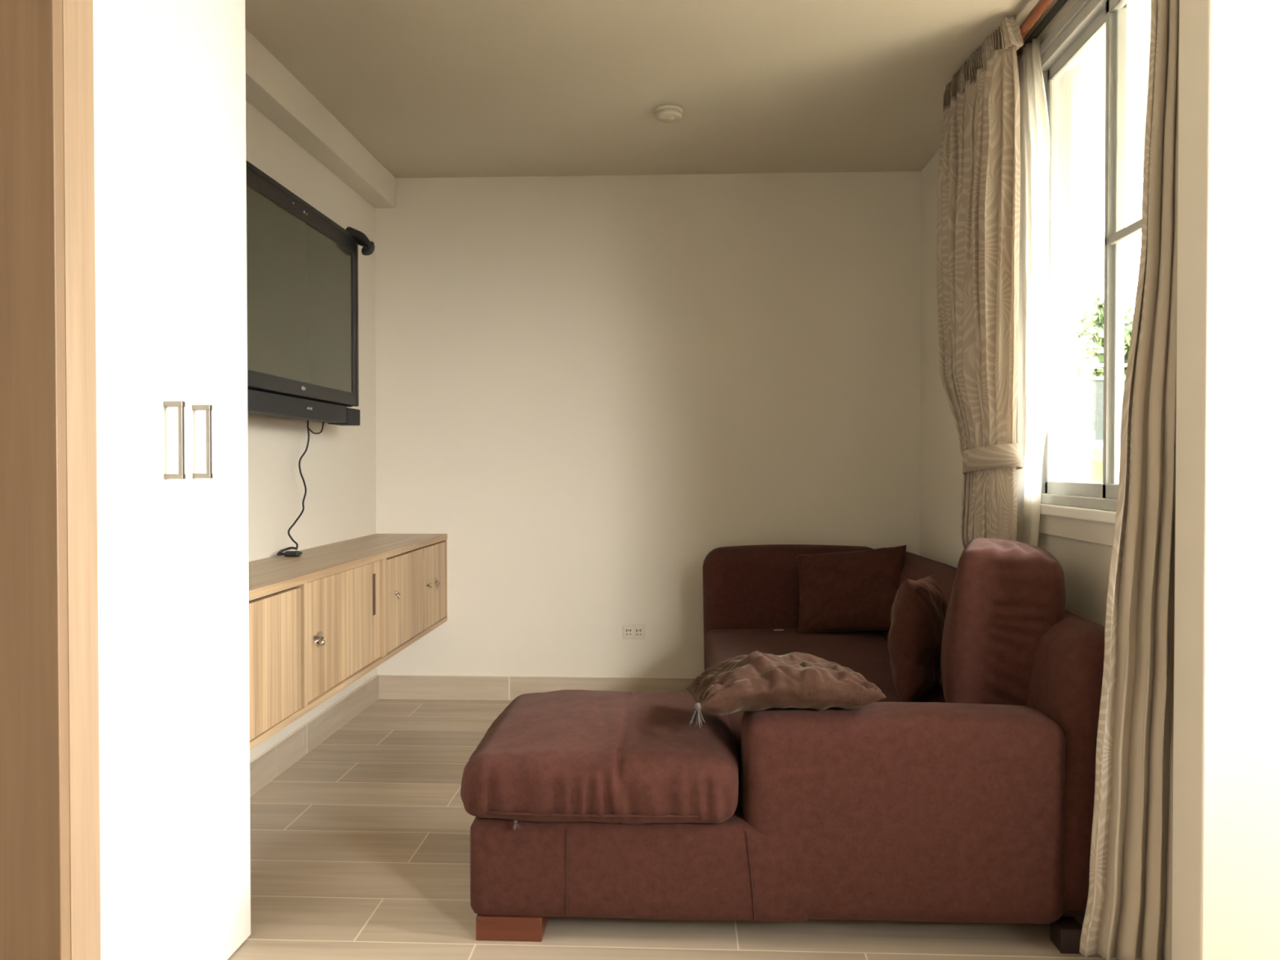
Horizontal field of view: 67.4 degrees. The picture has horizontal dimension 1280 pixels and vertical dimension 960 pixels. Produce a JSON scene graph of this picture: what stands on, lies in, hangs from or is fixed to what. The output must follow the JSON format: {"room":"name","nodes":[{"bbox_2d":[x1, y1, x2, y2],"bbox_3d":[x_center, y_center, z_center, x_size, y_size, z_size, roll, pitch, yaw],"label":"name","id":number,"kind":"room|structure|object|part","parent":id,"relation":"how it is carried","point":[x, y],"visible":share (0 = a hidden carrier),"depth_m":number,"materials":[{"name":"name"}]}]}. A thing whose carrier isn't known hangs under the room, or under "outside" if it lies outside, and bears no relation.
{"room":"living room","nodes":[
{"label":"living room","id":0,"kind":"room"},
{"bbox_2d":[0,0,71,959],"bbox_3d":[-1.153,-0.148,1.525,0.480,2.472,0.025,0,1,3],"label":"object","id":1,"kind":"object","parent":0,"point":[35,855],"visible":1,"depth_m":1.51,"materials":[{"name":"brown wood"}]},
{"bbox_2d":[245,100,376,760],"bbox_3d":[-1.478,-0.145,1.320,0.150,2.472,6.510,0,1,3],"label":"wall","id":2,"kind":"structure","parent":0,"point":[338,464],"depth_m":3.81,"materials":[{"name":"paint"}]},
{"bbox_2d":[62,0,101,959],"bbox_3d":[-1.151,-0.149,1.577,0.480,2.472,0.078,0,1,3],"label":"trim","id":3,"kind":"structure","parent":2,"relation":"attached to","point":[77,15],"depth_m":1.57,"materials":[{"name":"beige wood"}]},
{"bbox_2d":[245,160,359,425],"bbox_3d":[-1.232,-0.585,3.243,0.163,0.750,1.226,0,1,3],"label":"television","id":4,"kind":"object","parent":2,"relation":"attached to","point":[302,266],"visible":0.55,"depth_m":3.26,"materials":[{"name":"black plastic"}]},
{"bbox_2d":[275,420,324,556],"bbox_3d":[-1.244,0.021,3.516,0.085,0.498,0.263,0,1,3],"label":"power cord","id":5,"kind":"object","parent":4,"relation":"hanging from","point":[286,553],"visible":0.98,"depth_m":3.49,"materials":[{"name":"black plastic"}]},
{"bbox_2d":[346,226,374,255],"bbox_3d":[-1.116,-0.952,3.832,0.108,0.100,0.085,0,1,-5],"label":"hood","id":6,"kind":"object","parent":4,"relation":"attached to","point":[362,239],"visible":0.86,"depth_m":3.80,"materials":[{"name":"black plastic"}]},
{"bbox_2d":[249,675,378,796],"bbox_3d":[-1.316,1.007,3.126,0.013,0.114,2.898,0,1,3],"label":"baseboard","id":7,"kind":"structure","parent":2,"relation":"attached to","point":[267,766],"depth_m":3.72,"materials":[{"name":"tile"}]},
{"bbox_2d":[248,533,447,750],"bbox_3d":[-1.127,0.479,3.423,0.362,0.414,2.293,0,1,3],"label":"cabinet","id":8,"kind":"object","parent":2,"relation":"attached to","point":[322,619],"visible":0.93,"depth_m":3.16,"materials":[{"name":"brown wood"}]},
{"bbox_3d":[-1.018,0.497,2.558,0.019,0.356,0.526,0,1,3],"label":"door","id":9,"kind":"part","parent":8,"relation":"part of","materials":[{"name":"brown wood"}]},
{"bbox_3d":[-0.994,0.485,3.228,0.019,0.361,0.716,0,1,3],"label":"door","id":10,"kind":"part","parent":8,"relation":"part of","materials":[{"name":"brown wood"}]},
{"bbox_3d":[-0.971,0.418,3.507,0.001,0.151,0.028,0,1,3],"label":"slot pull","id":11,"kind":"part","parent":8,"relation":"part of","materials":[{"name":"brown wood"}]},
{"bbox_3d":[-0.948,0.451,3.756,0.013,0.035,0.030,0,1,3],"label":"ring pull","id":12,"kind":"part","parent":8,"relation":"part of","materials":[{"name":"metal"}]},
{"bbox_3d":[-0.958,0.478,3.900,0.019,0.356,0.504,0,1,3],"label":"door","id":13,"kind":"part","parent":8,"relation":"part of","materials":[{"name":"brown wood"}]},
{"bbox_3d":[-0.937,0.471,4.359,0.019,0.356,0.374,0,1,3],"label":"door","id":14,"kind":"part","parent":8,"relation":"part of","materials":[{"name":"brown wood"}]},
{"bbox_3d":[-0.921,0.471,4.362,0.014,0.053,0.046,0,1,3],"label":"ring pull","id":15,"kind":"part","parent":8,"relation":"part of","materials":[{"name":"metal"}]},
{"bbox_2d":[374,171,921,677],"bbox_3d":[-0.020,-0.193,4.588,3.150,2.472,0.150,0,1,3],"label":"wall","id":16,"kind":"structure","parent":0,"point":[595,387],"depth_m":4.51,"materials":[{"name":"paint"}]},
{"bbox_2d":[377,674,696,700],"bbox_3d":[0.021,0.987,4.522,2.560,0.114,0.012,0,1,3],"label":"baseboard","id":17,"kind":"structure","parent":16,"relation":"attached to","point":[389,686],"depth_m":4.55,"materials":[{"name":"tile"}]},
{"bbox_2d":[622,624,644,639],"bbox_3d":[-0.029,0.715,4.522,0.106,0.066,0.010,0,1,3],"label":"wall outlet","id":18,"kind":"object","parent":16,"relation":"attached to","point":[629,631],"visible":1,"depth_m":4.52,"materials":[{"name":"plastic"}]},
{"bbox_2d":[624,627,632,635],"bbox_3d":[-0.053,0.715,4.520,0.040,0.040,0.004,0,1,3],"label":"socket","id":19,"kind":"object","parent":18,"relation":"attached to","point":[628,631],"depth_m":4.52,"materials":[{"name":"plastic"}]},
{"bbox_2d":[635,627,643,635],"bbox_3d":[-0.005,0.715,4.518,0.040,0.040,0.004,0,1,3],"label":"socket","id":20,"kind":"object","parent":18,"relation":"attached to","point":[638,631],"depth_m":4.52,"materials":[{"name":"plastic"}]},
{"bbox_2d":[227,698,1141,959],"bbox_3d":[0.457,1.141,1.278,4.400,0.100,6.760,0,1,3],"label":"floor","id":21,"kind":"structure","parent":0,"point":[365,837],"depth_m":2.50,"materials":[{"name":"beige tile"}]},
{"bbox_2d":[93,0,250,959],"bbox_3d":[-1.133,-0.153,1.937,0.474,2.470,0.640,0,1,3],"label":"wardrobe","id":22,"kind":"object","parent":21,"relation":"on","point":[170,75],"visible":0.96,"depth_m":1.91,"materials":[{"name":"white paint"}]},
{"bbox_3d":[-0.949,-0.152,1.778,0.020,2.464,0.336,0,1,3],"label":"door","id":23,"kind":"part","parent":22,"relation":"part of","materials":[{"name":"white paint"}]},
{"bbox_3d":[-0.916,-0.078,1.890,0.037,0.153,0.014,0,1,3],"label":"handle","id":24,"kind":"part","parent":22,"relation":"part of","materials":[{"name":"metal"}]},
{"bbox_3d":[-0.911,-0.080,2.000,0.037,0.153,0.014,0,1,3],"label":"handle","id":25,"kind":"part","parent":22,"relation":"part of","materials":[{"name":"metal"}]},
{"bbox_3d":[-0.935,-0.157,2.098,0.020,2.464,0.302,0,1,3],"label":"door","id":26,"kind":"part","parent":22,"relation":"part of","materials":[{"name":"white paint"}]},
{"bbox_2d":[460,544,1105,953],"bbox_3d":[0.415,0.683,3.297,1.600,0.758,2.298,0,1,3],"label":"sofa","id":27,"kind":"object","parent":21,"relation":"on","point":[584,803],"visible":0.86,"depth_m":2.21,"materials":[{"name":"fabric"}]},
{"bbox_3d":[-0.304,1.048,2.303,0.155,0.056,0.126,0,1,3],"label":"leg","id":28,"kind":"part","parent":27,"relation":"part of","materials":[{"name":"brown wood"}]},
{"bbox_2d":[460,689,738,824],"bbox_3d":[-0.085,0.708,2.516,0.670,0.214,0.690,0,1,3],"label":"cushion","id":29,"kind":"object","parent":27,"relation":"on","point":[562,757],"depth_m":2.22,"materials":[{"name":"fabric"}]},
{"bbox_3d":[0.672,0.885,3.417,0.820,0.250,2.020,0,1,3],"label":"seat","id":30,"kind":"part","parent":27,"relation":"part of","materials":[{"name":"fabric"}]},
{"bbox_2d":[686,650,886,728],"bbox_3d":[0.335,0.495,2.370,0.456,0.161,0.419,0,1,-1],"label":"velvet cushion","id":31,"kind":"object","parent":27,"relation":"on","point":[757,681],"visible":1,"depth_m":2.22,"materials":[{"name":"brown fabric"}]},
{"bbox_3d":[0.687,0.646,4.294,0.810,0.715,0.280,0,1,3],"label":"backrest","id":32,"kind":"part","parent":27,"relation":"part of","materials":[{"name":"fabric"}]},
{"bbox_2d":[704,628,945,781],"bbox_3d":[0.626,0.711,3.306,0.782,0.158,1.760,0,1,3],"label":"seat cushion","id":33,"kind":"object","parent":27,"relation":"on","point":[865,652],"depth_m":3.61,"materials":[{"name":"fabric"}]},
{"bbox_2d":[795,544,906,633],"bbox_3d":[0.878,0.463,3.991,0.510,0.391,0.205,0,1,26],"label":"throw pillow","id":34,"kind":"object","parent":27,"relation":"on","point":[855,590],"visible":0.91,"depth_m":3.94,"materials":[{"name":"fabric"}]},
{"bbox_3d":[0.614,0.783,2.292,0.737,0.489,0.208,0,1,3],"label":"armrest","id":35,"kind":"part","parent":27,"relation":"part of","materials":[{"name":"fabric"}]},
{"bbox_2d":[887,574,947,702],"bbox_3d":[0.859,0.482,2.946,0.160,0.397,0.425,0,1,28],"label":"throw pillow","id":36,"kind":"object","parent":27,"relation":"on","point":[919,607],"visible":0.9,"depth_m":2.79,"materials":[{"name":"fabric"}]},
{"bbox_3d":[1.094,0.668,3.298,0.243,0.688,2.233,0,1,3],"label":"backrest","id":37,"kind":"part","parent":27,"relation":"part of","materials":[{"name":"fabric"}]},
{"bbox_2d":[940,537,1066,706],"bbox_3d":[0.988,0.406,2.628,0.311,0.490,0.462,0,1,20],"label":"cushion","id":38,"kind":"object","parent":27,"relation":"on","point":[1006,595],"visible":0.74,"depth_m":2.43,"materials":[{"name":"fabric"}]},
{"bbox_3d":[0.987,1.050,2.216,0.055,0.056,0.066,0,1,3],"label":"leg","id":39,"kind":"part","parent":27,"relation":"part of","materials":[{"name":"brown wood"}]},
{"bbox_2d":[244,0,1151,178],"bbox_3d":[0.457,-1.440,1.240,4.400,0.120,6.760,0,1,3],"label":"ceiling","id":40,"kind":"structure","parent":0,"point":[429,88],"depth_m":3.39,"materials":[{"name":"paint"}]},
{"bbox_2d":[245,28,395,208],"bbox_3d":[-1.271,-1.337,3.095,0.103,0.141,2.910,0,1,3],"label":"beam","id":41,"kind":"structure","parent":40,"relation":"attached to","point":[271,88],"depth_m":3.56,"materials":[{"name":"paint"}]},
{"bbox_2d":[654,103,683,123],"bbox_3d":[0.110,-1.396,3.669,0.110,0.040,0.110,0,1,3],"label":"smoke detector","id":42,"kind":"object","parent":40,"relation":"attached to","point":[668,113],"visible":1,"depth_m":3.63,"materials":[{"name":"beige plastic"}]},
{"bbox_2d":[920,0,1111,626],"bbox_3d":[1.310,-0.173,3.218,0.130,2.472,2.470,0,1,3],"label":"wall","id":43,"kind":"structure","parent":0,"point":[1086,566],"depth_m":3.96,"materials":[{"name":"paint"}]},
{"bbox_2d":[1016,0,1053,53],"bbox_3d":[1.170,-1.348,2.719,0.105,0.052,1.485,0,1,3],"label":"curtain rod","id":44,"kind":"object","parent":43,"relation":"attached to","point":[1042,6],"visible":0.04,"depth_m":2.78,"materials":[{"name":"brown wood"}]},
{"bbox_2d":[936,16,1023,547],"bbox_3d":[1.104,-0.464,3.140,0.187,1.856,0.562,0,1,-5],"label":"patterned curtain","id":45,"kind":"object","parent":44,"relation":"hanging from","point":[979,187],"visible":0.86,"depth_m":2.97,"materials":[{"name":"beige fabric"}]},
{"bbox_2d":[1016,37,1049,546],"bbox_3d":[1.190,-0.450,2.966,0.048,1.792,0.276,0,1,-6],"label":"sheer curtain","id":46,"kind":"object","parent":44,"relation":"hanging from","point":[1033,364],"visible":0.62,"depth_m":2.90,"materials":[{"name":"white fabric"}]},
{"bbox_2d":[1079,0,1179,959],"bbox_3d":[1.070,-0.142,2.042,0.220,2.355,0.101,0,1,3],"label":"curtain","id":47,"kind":"object","parent":44,"relation":"hanging from","point":[1128,914],"visible":0.75,"depth_m":2.05,"materials":[{"name":"beige fabric"}]},
{"bbox_2d":[1016,0,1142,546],"bbox_3d":[1.247,-0.596,2.563,0.138,1.527,1.150,0,1,3],"label":"window","id":48,"kind":"structure","parent":43,"relation":"in","point":[1086,512],"depth_m":2.68,"materials":[{"name":"white metal"}]},
{"bbox_3d":[1.196,-1.352,2.555,0.037,0.015,1.150,0,1,3],"label":"curtain rail","id":49,"kind":"part","parent":48,"relation":"part of","materials":[{"name":"brown wood"}]},
{"bbox_3d":[1.207,-1.307,2.490,0.012,0.030,1.020,0,1,3],"label":"head casing","id":50,"kind":"part","parent":48,"relation":"part of","materials":[{"name":"white metal"}]},
{"bbox_3d":[1.208,0.093,2.515,0.050,0.030,1.030,0,1,3],"label":"sill","id":51,"kind":"part","parent":48,"relation":"part of","materials":[{"name":"white paint"}]},
{"bbox_3d":[1.228,-0.603,2.286,0.025,1.312,0.505,0,1,3],"label":"sash","id":52,"kind":"part","parent":48,"relation":"part of","materials":[{"name":"white metal"}]},
{"bbox_2d":[1171,0,1279,959],"bbox_3d":[1.897,-0.154,1.898,1.580,2.472,0.115,0,1,3],"label":"wall partition","id":53,"kind":"structure","parent":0,"point":[1226,843],"depth_m":1.88,"materials":[{"name":"paint"}]},
{"label":"outside","id":54,"kind":"structure","parent":0,"visible":0},
{"bbox_2d":[1076,462,1102,483],"bbox_3d":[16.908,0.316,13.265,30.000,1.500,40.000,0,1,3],"label":"lawn","id":55,"kind":"structure","parent":54,"point":[1095,468],"depth_m":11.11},
{"bbox_2d":[1076,431,1094,482],"bbox_3d":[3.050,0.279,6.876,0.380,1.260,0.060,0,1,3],"label":"post","id":56,"kind":"object","parent":55,"relation":"on","point":[1084,436],"visible":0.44,"depth_m":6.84,"materials":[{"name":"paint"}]},
{"bbox_3d":[3.050,-0.321,6.867,0.380,0.060,0.060,0,1,3],"label":"cross arm","id":57,"kind":"part","parent":56,"relation":"part of","materials":[{"name":"white metal"}]},
{"bbox_2d":[1077,337,1098,377],"bbox_3d":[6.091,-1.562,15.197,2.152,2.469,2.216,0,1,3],"label":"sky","id":58,"kind":"structure","parent":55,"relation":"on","point":[1081,346],"depth_m":14.57,"materials":[{"name":"white"}]},
{"bbox_2d":[1076,363,1127,462],"bbox_3d":[7.329,-0.741,11.675,7.800,1.360,0.060,0,1,3],"label":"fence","id":59,"kind":"object","parent":55,"relation":"on","point":[1090,392],"visible":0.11,"depth_m":11.75,"materials":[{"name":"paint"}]},
{"bbox_3d":[5.431,-0.743,11.760,0.060,1.360,0.060,0,1,3],"label":"post","id":60,"kind":"part","parent":59,"relation":"part of","materials":[{"name":"paint"}]},
{"bbox_3d":[7.329,-1.241,11.668,7.800,0.040,0.040,0,1,3],"label":"rail","id":61,"kind":"part","parent":59,"relation":"part of","materials":[{"name":"white metal"}]},
{"bbox_3d":[7.329,-1.401,11.665,7.800,0.040,0.040,0,1,3],"label":"rail","id":62,"kind":"part","parent":59,"relation":"part of","materials":[{"name":"white metal"}]},
{"bbox_2d":[1077,296,1133,377],"bbox_3d":[7.746,-1.689,15.656,2.078,2.689,2.158,0,1,3],"label":"tree","id":63,"kind":"object","parent":55,"relation":"on","point":[1091,331],"visible":0.15,"depth_m":15.38,"materials":[{"name":"green plant"}]}
]}

